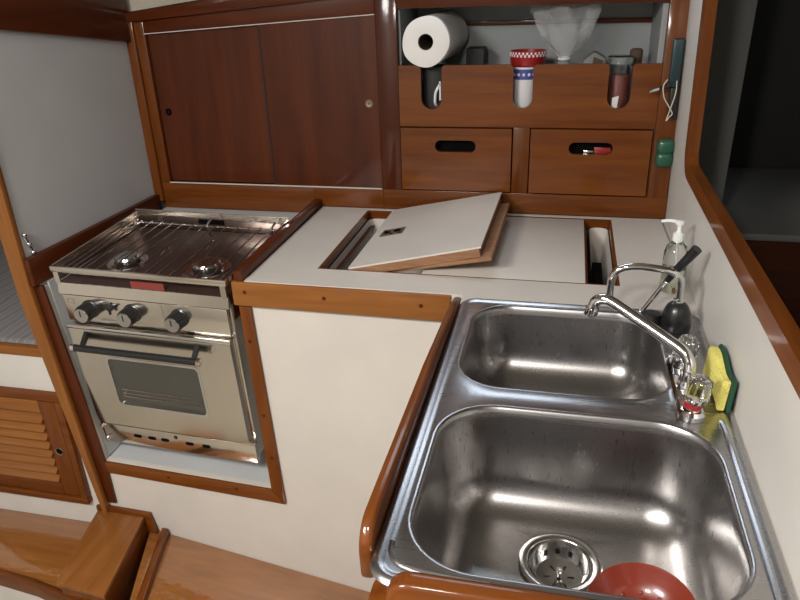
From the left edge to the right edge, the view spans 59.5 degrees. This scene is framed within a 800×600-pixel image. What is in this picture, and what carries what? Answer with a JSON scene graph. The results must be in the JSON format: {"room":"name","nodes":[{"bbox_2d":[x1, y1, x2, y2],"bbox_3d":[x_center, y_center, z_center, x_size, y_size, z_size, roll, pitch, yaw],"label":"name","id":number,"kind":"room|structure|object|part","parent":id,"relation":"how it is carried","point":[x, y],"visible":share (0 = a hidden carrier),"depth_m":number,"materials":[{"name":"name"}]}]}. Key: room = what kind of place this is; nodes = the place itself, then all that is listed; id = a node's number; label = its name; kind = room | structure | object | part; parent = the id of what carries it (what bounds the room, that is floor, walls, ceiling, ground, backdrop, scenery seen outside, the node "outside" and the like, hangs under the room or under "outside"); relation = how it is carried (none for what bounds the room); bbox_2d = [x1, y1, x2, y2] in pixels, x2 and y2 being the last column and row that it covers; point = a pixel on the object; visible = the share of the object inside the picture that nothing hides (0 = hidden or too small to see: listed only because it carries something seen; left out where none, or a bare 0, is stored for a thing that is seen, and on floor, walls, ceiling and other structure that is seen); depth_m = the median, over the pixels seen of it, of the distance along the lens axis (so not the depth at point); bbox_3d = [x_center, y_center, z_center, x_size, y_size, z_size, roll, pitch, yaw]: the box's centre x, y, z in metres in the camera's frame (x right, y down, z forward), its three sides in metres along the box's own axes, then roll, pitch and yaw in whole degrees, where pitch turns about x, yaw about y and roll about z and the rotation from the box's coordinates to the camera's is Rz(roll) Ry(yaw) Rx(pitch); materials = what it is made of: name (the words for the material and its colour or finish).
{"room":"ship interior","nodes":[
{"label":"ship interior","id":0,"kind":"room"},
{"bbox_2d":[0,354,98,521],"bbox_3d":[-1.333,0.391,2.062,0.965,0.598,0.020,4,26,12],"label":"wall","id":1,"kind":"structure","parent":0,"point":[27,372],"depth_m":2.02,"materials":[{"name":"white paint"}]},
{"bbox_2d":[0,342,41,357],"bbox_3d":[-1.353,0.108,1.932,0.945,0.026,0.021,4,26,12],"label":"trim","id":2,"kind":"structure","parent":1,"relation":"attached to","point":[10,348],"depth_m":1.85,"materials":[{"name":"brown wood"}]},
{"bbox_2d":[0,386,92,504],"bbox_3d":[-1.086,0.404,1.990,0.389,0.369,0.038,4,26,12],"label":"door","id":3,"kind":"structure","parent":1,"relation":"in","point":[40,457],"depth_m":1.97,"materials":[{"name":"brown wood"}]},
{"bbox_3d":[-1.090,0.279,1.931,0.233,0.040,0.022,4,26,12],"label":"rail","id":4,"kind":"part","parent":3,"relation":"part of","materials":[{"name":"brown wood"}]},
{"bbox_3d":[-1.081,0.527,2.047,0.233,0.045,0.022,4,26,12],"label":"rail","id":5,"kind":"part","parent":3,"relation":"part of","materials":[{"name":"brown wood"}]},
{"bbox_2d":[0,167,108,513],"bbox_3d":[-0.922,-0.148,1.678,0.111,1.748,0.018,4,26,12],"label":"wooden post","id":6,"kind":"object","parent":1,"relation":"attached to","point":[10,238],"depth_m":1.77,"materials":[{"name":"brown wood"}]},
{"bbox_3d":[-1.264,0.001,2.336,0.930,0.028,0.810,4,26,12],"label":"board","id":7,"kind":"object","parent":1,"relation":"attached to","visible":0},
{"bbox_2d":[0,239,72,354],"bbox_3d":[-1.269,-0.041,2.300,0.930,0.075,0.780,4,26,12],"label":"cushion","id":8,"kind":"object","parent":7,"relation":"on","point":[14,325],"visible":0.02,"depth_m":2.03,"materials":[{"name":"grey fabric"}]},
{"bbox_2d":[0,5,202,257],"bbox_3d":[-0.829,-0.760,1.861,0.030,1.200,0.856,4,26,14],"label":"wall","id":9,"kind":"structure","parent":0,"point":[73,152],"depth_m":1.81,"materials":[{"name":"white paint"}]},
{"bbox_2d":[21,232,35,254],"bbox_3d":[-0.905,-0.137,1.707,0.013,0.063,0.027,4,26,12],"label":"hook rail","id":10,"kind":"object","parent":9,"relation":"in","point":[24,235],"depth_m":1.70,"materials":[{"name":"silver metal"}]},
{"bbox_3d":[-0.907,-0.138,1.707,0.008,0.050,0.021,8,27,20],"label":"plate","id":11,"kind":"part","parent":10,"relation":"part of","materials":[{"name":"silver metal"}]},
{"bbox_2d":[0,0,130,41],"bbox_3d":[-0.857,-0.764,1.671,0.018,0.332,0.601,5,26,15],"label":"overhead cabinet","id":12,"kind":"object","parent":9,"relation":"attached to","point":[92,19],"depth_m":1.76,"materials":[{"name":"brown wood"}]},
{"bbox_2d":[23,194,161,286],"bbox_3d":[-0.832,-0.181,1.954,0.018,0.072,0.562,5,26,15],"label":"trim","id":13,"kind":"structure","parent":9,"relation":"attached to","point":[37,268],"depth_m":1.82,"materials":[{"name":"brown wood"}]},
{"bbox_2d":[125,0,198,11],"bbox_3d":[-0.043,-0.963,1.764,1.510,0.404,0.050,4,26,12],"label":"wall","id":14,"kind":"structure","parent":0,"point":[131,5],"depth_m":1.97,"materials":[{"name":"paint"}]},
{"bbox_2d":[125,0,689,218],"bbox_3d":[-0.011,-0.605,2.010,1.512,0.682,0.272,4,26,12],"label":"upper cabinet","id":15,"kind":"object","parent":14,"relation":"attached to","point":[312,98],"visible":0.93,"depth_m":1.93,"materials":[{"name":"brown wood"}]},
{"bbox_3d":[-0.541,-0.565,2.047,0.353,0.446,0.008,4,26,12],"label":"sliding door","id":16,"kind":"part","parent":15,"relation":"part of","materials":[{"name":"brown wood"}]},
{"bbox_3d":[-0.051,-0.796,1.782,1.506,0.140,0.013,4,26,12],"label":"cornice","id":17,"kind":"part","parent":15,"relation":"part of","materials":[{"name":"brown wood"}]},
{"bbox_3d":[-0.390,-0.310,2.120,0.708,0.080,0.018,4,26,12],"label":"rail","id":18,"kind":"part","parent":15,"relation":"part of","materials":[{"name":"brown wood"}]},
{"bbox_3d":[-0.217,-0.546,1.961,0.327,0.462,0.008,4,26,12],"label":"sliding door","id":19,"kind":"part","parent":15,"relation":"part of","materials":[{"name":"brown wood"}]},
{"bbox_3d":[-0.041,-0.772,1.812,1.403,0.130,0.020,4,26,12],"label":"rail","id":20,"kind":"part","parent":15,"relation":"part of","materials":[{"name":"brown wood"}]},
{"bbox_2d":[402,11,467,67],"bbox_3d":[0.100,-0.712,1.901,0.123,0.126,0.250,5,26,15],"label":"paper towel roll","id":21,"kind":"object","parent":15,"relation":"in","point":[429,40],"visible":1,"depth_m":1.81,"materials":[{"name":"white paper"}]},
{"bbox_2d":[423,64,447,108],"bbox_3d":[0.098,-0.578,1.925,0.070,0.128,0.083,4,26,12],"label":"mug","id":22,"kind":"object","parent":15,"relation":"in","point":[432,76],"visible":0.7,"depth_m":1.90,"materials":[{"name":"black ceramic"}]},
{"bbox_3d":[0.102,-0.557,1.897,0.021,0.067,0.018,4,26,12],"label":"handle","id":23,"kind":"part","parent":22,"relation":"part of","materials":[{"name":"white ceramic"}]},
{"bbox_2d":[466,46,486,63],"bbox_3d":[0.218,-0.636,2.000,0.050,0.162,0.070,4,26,12],"label":"tin","id":24,"kind":"object","parent":15,"relation":"in","point":[474,54],"visible":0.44,"depth_m":1.95,"materials":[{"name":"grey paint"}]},
{"bbox_2d":[513,66,533,106],"bbox_3d":[0.333,-0.564,1.880,0.078,0.124,0.078,15,30,32],"label":"cup","id":25,"kind":"object","parent":15,"relation":"in","point":[523,76],"visible":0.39,"depth_m":1.85,"materials":[{"name":"white ceramic"}]},
{"bbox_2d":[510,48,546,66],"bbox_3d":[0.338,-0.639,1.846,0.096,0.036,0.096,4,26,12],"label":"plastic cup","id":26,"kind":"object","parent":25,"relation":"on","point":[530,57],"visible":0.98,"depth_m":1.81,"materials":[{"name":"red plastic"}]},
{"bbox_3d":[0.333,-0.272,1.955,0.776,0.057,0.018,4,26,12],"label":"rail","id":27,"kind":"part","parent":15,"relation":"part of","materials":[{"name":"brown wood"}]},
{"bbox_2d":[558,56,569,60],"bbox_3d":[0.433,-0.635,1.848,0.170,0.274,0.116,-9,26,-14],"label":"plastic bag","id":28,"kind":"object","parent":15,"relation":"in","point":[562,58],"visible":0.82,"depth_m":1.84,"materials":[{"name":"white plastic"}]},
{"bbox_2d":[582,50,605,62],"bbox_3d":[0.519,-0.589,1.887,0.062,0.154,0.052,4,26,12],"label":"packet","id":29,"kind":"object","parent":15,"relation":"in","point":[594,56],"visible":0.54,"depth_m":1.84,"materials":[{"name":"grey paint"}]},
{"bbox_3d":[0.518,-0.604,1.851,0.030,0.075,0.001,4,26,12],"label":"label panel","id":30,"kind":"part","parent":29,"relation":"part of","materials":[{"name":"brown paper"}]},
{"bbox_2d":[583,147,610,153],"bbox_3d":[0.522,-0.395,1.857,0.070,0.020,0.009,4,26,12],"label":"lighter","id":31,"kind":"object","parent":15,"relation":"in","point":[597,150],"visible":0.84,"depth_m":1.85,"materials":[{"name":"red plastic"}]},
{"bbox_2d":[607,54,633,107],"bbox_3d":[0.565,-0.555,1.813,0.064,0.149,0.064,4,26,12],"label":"spice jar","id":32,"kind":"object","parent":15,"relation":"in","point":[620,72],"visible":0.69,"depth_m":1.78,"materials":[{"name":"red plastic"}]},
{"bbox_3d":[0.563,-0.614,1.786,0.064,0.019,0.064,4,26,12],"label":"lid","id":33,"kind":"part","parent":32,"relation":"part of","materials":[{"name":"white plastic"}]},
{"bbox_2d":[630,48,642,78],"bbox_3d":[0.621,-0.584,1.860,0.038,0.159,0.038,4,26,12],"label":"spice jar","id":34,"kind":"object","parent":15,"relation":"in","point":[637,53],"visible":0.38,"depth_m":1.82,"materials":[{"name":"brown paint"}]},
{"bbox_2d":[655,139,674,166],"bbox_3d":[0.677,-0.376,1.790,0.044,0.074,0.024,4,26,12],"label":"holder","id":35,"kind":"object","parent":15,"relation":"attached to","point":[664,147],"visible":1,"depth_m":1.78,"materials":[{"name":"green plastic"}]},
{"bbox_2d":[649,38,684,120],"bbox_3d":[0.647,-0.536,1.708,0.073,0.192,0.035,4,26,12],"label":"gas lighter","id":36,"kind":"object","parent":15,"relation":"hanging from","point":[673,80],"visible":1,"depth_m":1.70,"materials":[{"name":"teal plastic"}]},
{"bbox_2d":[176,0,669,283],"bbox_3d":[-0.454,-0.322,2.489,2.600,2.550,0.050,4,26,12],"label":"wall","id":37,"kind":"structure","parent":0,"point":[587,230],"depth_m":2.26,"materials":[{"name":"paint"}]},
{"bbox_2d":[699,0,757,201],"bbox_3d":[0.862,-0.329,2.045,0.155,1.850,0.100,4,26,12],"label":"wall","id":38,"kind":"structure","parent":0,"point":[734,22],"depth_m":1.87,"materials":[{"name":"grey paint"}]},
{"bbox_2d":[659,0,799,218],"bbox_3d":[1.719,-0.416,2.520,1.590,2.550,0.050,4,26,12],"label":"wall","id":39,"kind":"structure","parent":0,"point":[767,127],"depth_m":2.45,"materials":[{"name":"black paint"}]},
{"bbox_2d":[722,167,799,328],"bbox_3d":[1.564,0.109,2.348,1.150,0.915,0.740,4,26,12],"label":"locker","id":40,"kind":"object","parent":39,"relation":"attached to","point":[763,204],"visible":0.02,"depth_m":2.05,"materials":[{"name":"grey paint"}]},
{"bbox_2d":[665,0,799,599],"bbox_3d":[0.456,0.303,0.841,0.053,1.950,2.430,4,26,12],"label":"wall","id":41,"kind":"structure","parent":0,"point":[765,407],"depth_m":1.01,"materials":[{"name":"white paint"}]},
{"bbox_2d":[684,0,717,160],"bbox_3d":[0.634,-0.620,1.428,0.038,0.685,0.033,4,26,12],"label":"trim","id":42,"kind":"structure","parent":41,"relation":"attached to","point":[709,7],"depth_m":1.49,"materials":[{"name":"brown wood"}]},
{"bbox_2d":[684,157,799,398],"bbox_3d":[0.436,0.104,0.715,0.025,0.042,1.965,4,26,12],"label":"trim","id":43,"kind":"structure","parent":41,"relation":"attached to","point":[783,333],"depth_m":1.00,"materials":[{"name":"brown wood"}]},
{"bbox_3d":[0.064,1.527,1.562,4.250,0.050,4.100,4,26,12],"label":"floor","id":44,"kind":"structure","parent":0,"visible":0},
{"bbox_2d":[0,508,90,599],"bbox_3d":[-1.135,0.908,2.131,1.203,0.510,0.277,8,27,20],"label":"seat","id":45,"kind":"object","parent":44,"relation":"on","point":[35,549],"visible":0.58,"depth_m":1.97,"materials":[{"name":"brown wood"}]},
{"bbox_2d":[56,504,159,599],"bbox_3d":[-0.804,0.741,1.925,0.209,0.186,0.291,4,26,12],"label":"wooden step","id":46,"kind":"structure","parent":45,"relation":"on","point":[105,563],"depth_m":1.88,"materials":[{"name":"brown wood"}]},
{"bbox_2d":[42,207,451,599],"bbox_3d":[-0.129,0.622,1.744,0.796,1.348,2.020,-21,31,-35],"label":"cabinet","id":47,"kind":"object","parent":44,"relation":"on","point":[335,372],"visible":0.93,"depth_m":1.76,"materials":[{"name":"white laminate"}]},
{"bbox_2d":[34,285,116,502],"bbox_3d":[-0.864,0.273,1.879,0.079,0.680,0.008,4,26,12],"label":"trim","id":48,"kind":"structure","parent":47,"relation":"attached to","point":[77,394],"depth_m":1.86,"materials":[{"name":"brown wood"}]},
{"bbox_2d":[49,208,288,462],"bbox_3d":[-0.576,0.090,1.909,0.493,0.571,0.433,5,26,15],"label":"stove","id":49,"kind":"object","parent":47,"relation":"in","point":[156,330],"visible":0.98,"depth_m":1.77,"materials":[{"name":"silver metal"}]},
{"bbox_3d":[-0.775,0.039,1.701,0.039,0.039,0.002,5,30,15],"label":"knob","id":50,"kind":"part","parent":49,"relation":"part of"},
{"bbox_3d":[-0.770,0.030,1.718,0.048,0.048,0.037,5,30,15],"label":"knob","id":51,"kind":"part","parent":49,"relation":"part of","materials":[{"name":"black plastic"}]},
{"bbox_3d":[-0.660,0.049,1.670,0.039,0.039,0.002,5,30,15],"label":"knob","id":52,"kind":"part","parent":49,"relation":"part of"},
{"bbox_3d":[-0.704,-0.100,1.809,0.105,0.003,0.105,5,30,15],"label":"burner dish","id":53,"kind":"part","parent":49,"relation":"part of","materials":[{"name":"silver metal"}]},
{"bbox_3d":[-0.704,-0.104,1.806,0.057,0.013,0.057,5,30,15],"label":"burner","id":54,"kind":"part","parent":49,"relation":"part of","materials":[{"name":"silver metal"}]},
{"bbox_3d":[-0.654,0.040,1.687,0.048,0.048,0.037,5,30,15],"label":"knob","id":55,"kind":"part","parent":49,"relation":"part of","materials":[{"name":"black plastic"}]},
{"bbox_3d":[-0.650,0.135,1.716,0.350,0.019,0.017,5,30,15],"label":"door handle","id":56,"kind":"part","parent":49,"relation":"part of","materials":[{"name":"black plastic"}]},
{"bbox_3d":[-0.619,-0.013,1.676,0.467,0.029,0.015,5,30,15],"label":"rail","id":57,"kind":"part","parent":49,"relation":"part of","materials":[{"name":"silver metal"}]},
{"bbox_3d":[-0.617,0.032,1.704,0.453,0.074,0.018,5,30,15],"label":"control panel","id":58,"kind":"part","parent":49,"relation":"part of","materials":[{"name":"silver metal"}]},
{"bbox_3d":[-0.612,0.210,1.797,0.453,0.310,0.024,5,30,15],"label":"oven door","id":59,"kind":"part","parent":49,"relation":"part of","materials":[{"name":"silver metal"}]},
{"bbox_2d":[122,389,202,406],"bbox_3d":[-0.619,0.259,1.818,0.241,0.036,0.003,5,30,15],"label":"shelf","id":60,"kind":"object","parent":49,"relation":"attached to","point":[122,389],"depth_m":1.81,"materials":[{"name":"silver metal"}]},
{"bbox_2d":[62,227,270,304],"bbox_3d":[-0.574,-0.098,1.825,0.461,0.030,0.352,5,30,15],"label":"cooktop","id":61,"kind":"object","parent":49,"relation":"in","point":[86,288],"depth_m":1.76,"materials":[{"name":"grey metal"}]},
{"bbox_3d":[-0.534,0.060,1.637,0.039,0.039,0.002,5,30,15],"label":"knob","id":62,"kind":"part","parent":49,"relation":"part of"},
{"bbox_3d":[-0.529,0.051,1.654,0.048,0.048,0.037,5,30,15],"label":"knob","id":63,"kind":"part","parent":49,"relation":"part of","materials":[{"name":"black plastic"}]},
{"bbox_3d":[-0.596,0.376,1.891,0.467,0.070,0.020,5,30,15],"label":"panel","id":64,"kind":"part","parent":49,"relation":"part of","materials":[{"name":"silver metal"}]},
{"bbox_3d":[-0.482,-0.081,1.750,0.119,0.003,0.119,5,30,15],"label":"burner dish","id":65,"kind":"part","parent":49,"relation":"part of","materials":[{"name":"silver metal"}]},
{"bbox_3d":[-0.482,-0.085,1.748,0.065,0.013,0.065,5,30,15],"label":"burner","id":66,"kind":"part","parent":49,"relation":"part of","materials":[{"name":"silver metal"}]},
{"bbox_3d":[-0.574,0.495,1.912,0.551,0.067,0.008,4,26,12],"label":"opening trim","id":67,"kind":"part","parent":47,"relation":"part of","materials":[{"name":"brown wood"}]},
{"bbox_3d":[-0.339,0.277,1.748,0.054,0.581,0.008,4,26,12],"label":"opening trim","id":68,"kind":"part","parent":47,"relation":"part of","materials":[{"name":"brown wood"}]},
{"bbox_3d":[0.010,0.937,1.079,0.044,1.330,0.060,4,26,12],"label":"corner post","id":69,"kind":"part","parent":47,"relation":"part of","materials":[{"name":"brown wood"}]},
{"bbox_2d":[233,199,798,599],"bbox_3d":[0.081,0.160,1.432,0.988,0.334,1.374,4,26,12],"label":"countertop","id":70,"kind":"structure","parent":47,"relation":"on","point":[318,246],"depth_m":1.55,"materials":[{"name":"white laminate"}]},
{"bbox_2d":[348,192,509,271],"bbox_3d":[0.093,-0.176,1.779,0.339,0.089,0.440,4,26,12],"label":"lid","id":71,"kind":"object","parent":70,"relation":"on","point":[464,230],"visible":0.98,"depth_m":1.70,"materials":[{"name":"white laminate"}]},
{"bbox_3d":[-0.019,-0.176,1.809,0.059,0.014,0.050,4,26,12],"label":"pull plate","id":72,"kind":"part","parent":71,"relation":"part of","materials":[{"name":"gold metal"}]},
{"bbox_2d":[422,217,587,283],"bbox_3d":[0.277,-0.130,1.751,0.368,0.020,0.436,4,26,12],"label":"lid","id":73,"kind":"object","parent":70,"relation":"in","point":[527,248],"visible":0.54,"depth_m":1.68,"materials":[{"name":"white laminate"}]},
{"bbox_2d":[370,298,797,599],"bbox_3d":[0.273,0.260,1.116,0.464,0.209,0.767,4,26,12],"label":"double sink","id":74,"kind":"object","parent":70,"relation":"in","point":[539,422],"visible":0.91,"depth_m":1.07,"materials":[{"name":"silver metal"}]},
{"bbox_2d":[530,540,589,587],"bbox_3d":[0.232,0.394,1.019,0.085,0.037,0.084,4,26,12],"label":"basket","id":75,"kind":"object","parent":74,"relation":"in","point":[542,567],"visible":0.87,"depth_m":1.04,"materials":[{"name":"silver metal"}]},
{"bbox_3d":[0.233,0.398,1.024,0.012,0.012,0.012,4,26,12],"label":"knob","id":76,"kind":"part","parent":75,"relation":"part of","materials":[{"name":"silver metal"}]},
{"bbox_3d":[0.295,0.158,1.291,0.336,0.132,0.300,4,26,12],"label":"bowl","id":77,"kind":"part","parent":74,"relation":"part of","materials":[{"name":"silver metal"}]},
{"bbox_3d":[0.230,0.331,0.955,0.384,0.157,0.329,4,26,12],"label":"bowl","id":78,"kind":"part","parent":74,"relation":"part of","materials":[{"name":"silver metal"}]},
{"bbox_2d":[587,562,694,599],"bbox_3d":[0.306,0.403,0.890,0.140,0.054,0.138,7,26,18],"label":"bowl","id":79,"kind":"object","parent":74,"relation":"in","point":[643,581],"visible":0.88,"depth_m":0.93,"materials":[{"name":"red plastic"}]},
{"bbox_2d":[703,344,736,412],"bbox_3d":[0.497,0.118,1.091,0.025,0.058,0.118,4,26,12],"label":"sponge","id":80,"kind":"object","parent":74,"relation":"on","point":[717,368],"visible":0.94,"depth_m":1.07,"materials":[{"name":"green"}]},
{"bbox_2d":[584,293,713,422],"bbox_3d":[0.385,0.081,1.106,0.185,0.125,0.190,4,26,12],"label":"mixer tap","id":81,"kind":"object","parent":70,"relation":"on","point":[691,391],"visible":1,"depth_m":1.09,"materials":[{"name":"silver metal"}]},
{"bbox_3d":[0.389,0.056,1.131,0.029,0.099,0.196,-23,32,-37],"label":"spout","id":82,"kind":"part","parent":81,"relation":"part of","materials":[{"name":"silver metal"}]},
{"bbox_3d":[0.465,0.100,1.154,0.027,0.023,0.026,4,26,12],"label":"valve stem","id":83,"kind":"part","parent":81,"relation":"part of","materials":[{"name":"silver metal"}]},
{"bbox_3d":[0.453,0.136,1.115,0.040,0.013,0.190,4,26,12],"label":"plate","id":84,"kind":"part","parent":81,"relation":"part of","materials":[{"name":"silver metal"}]},
{"bbox_3d":[0.467,0.079,1.144,0.038,0.044,0.037,16,31,34],"label":"knob","id":85,"kind":"part","parent":81,"relation":"part of","materials":[{"name":"white plastic"}]},
{"bbox_3d":[0.437,0.153,1.044,0.027,0.023,0.026,4,26,12],"label":"valve stem","id":86,"kind":"part","parent":81,"relation":"part of","materials":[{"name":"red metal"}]},
{"bbox_3d":[0.439,0.132,1.033,0.038,0.044,0.037,-6,25,-8],"label":"knob","id":87,"kind":"part","parent":81,"relation":"part of","materials":[{"name":"white plastic"}]},
{"bbox_2d":[606,245,701,332],"bbox_3d":[0.468,-0.030,1.301,0.155,0.156,0.066,9,27,22],"label":"tap","id":88,"kind":"object","parent":70,"relation":"on","point":[675,317],"visible":0.96,"depth_m":1.28,"materials":[{"name":"silver metal"}]},
{"bbox_3d":[0.452,-0.035,1.287,0.136,0.069,0.015,5,26,14],"label":"spout","id":89,"kind":"part","parent":88,"relation":"part of","materials":[{"name":"silver metal"}]},
{"bbox_3d":[0.476,0.032,1.328,0.040,0.020,0.040,4,26,12],"label":"lever","id":90,"kind":"part","parent":88,"relation":"part of","materials":[{"name":"black plastic"}]},
{"bbox_3d":[0.484,-0.008,1.333,0.053,0.084,0.012,4,26,12],"label":"lever rod","id":91,"kind":"part","parent":88,"relation":"part of","materials":[{"name":"silver metal"}]},
{"bbox_2d":[659,219,687,293],"bbox_3d":[0.565,-0.093,1.440,0.049,0.152,0.055,-10,26,-17],"label":"soap dispenser","id":92,"kind":"object","parent":70,"relation":"on","point":[675,250],"visible":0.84,"depth_m":1.42,"materials":[{"name":"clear plastic"}]},
{"bbox_2d":[130,528,369,599],"bbox_3d":[-0.312,1.027,1.891,0.909,0.592,0.370,4,26,12],"label":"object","id":93,"kind":"structure","parent":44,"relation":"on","point":[172,567],"depth_m":1.92,"materials":[{"name":"brown wood"}]}
]}

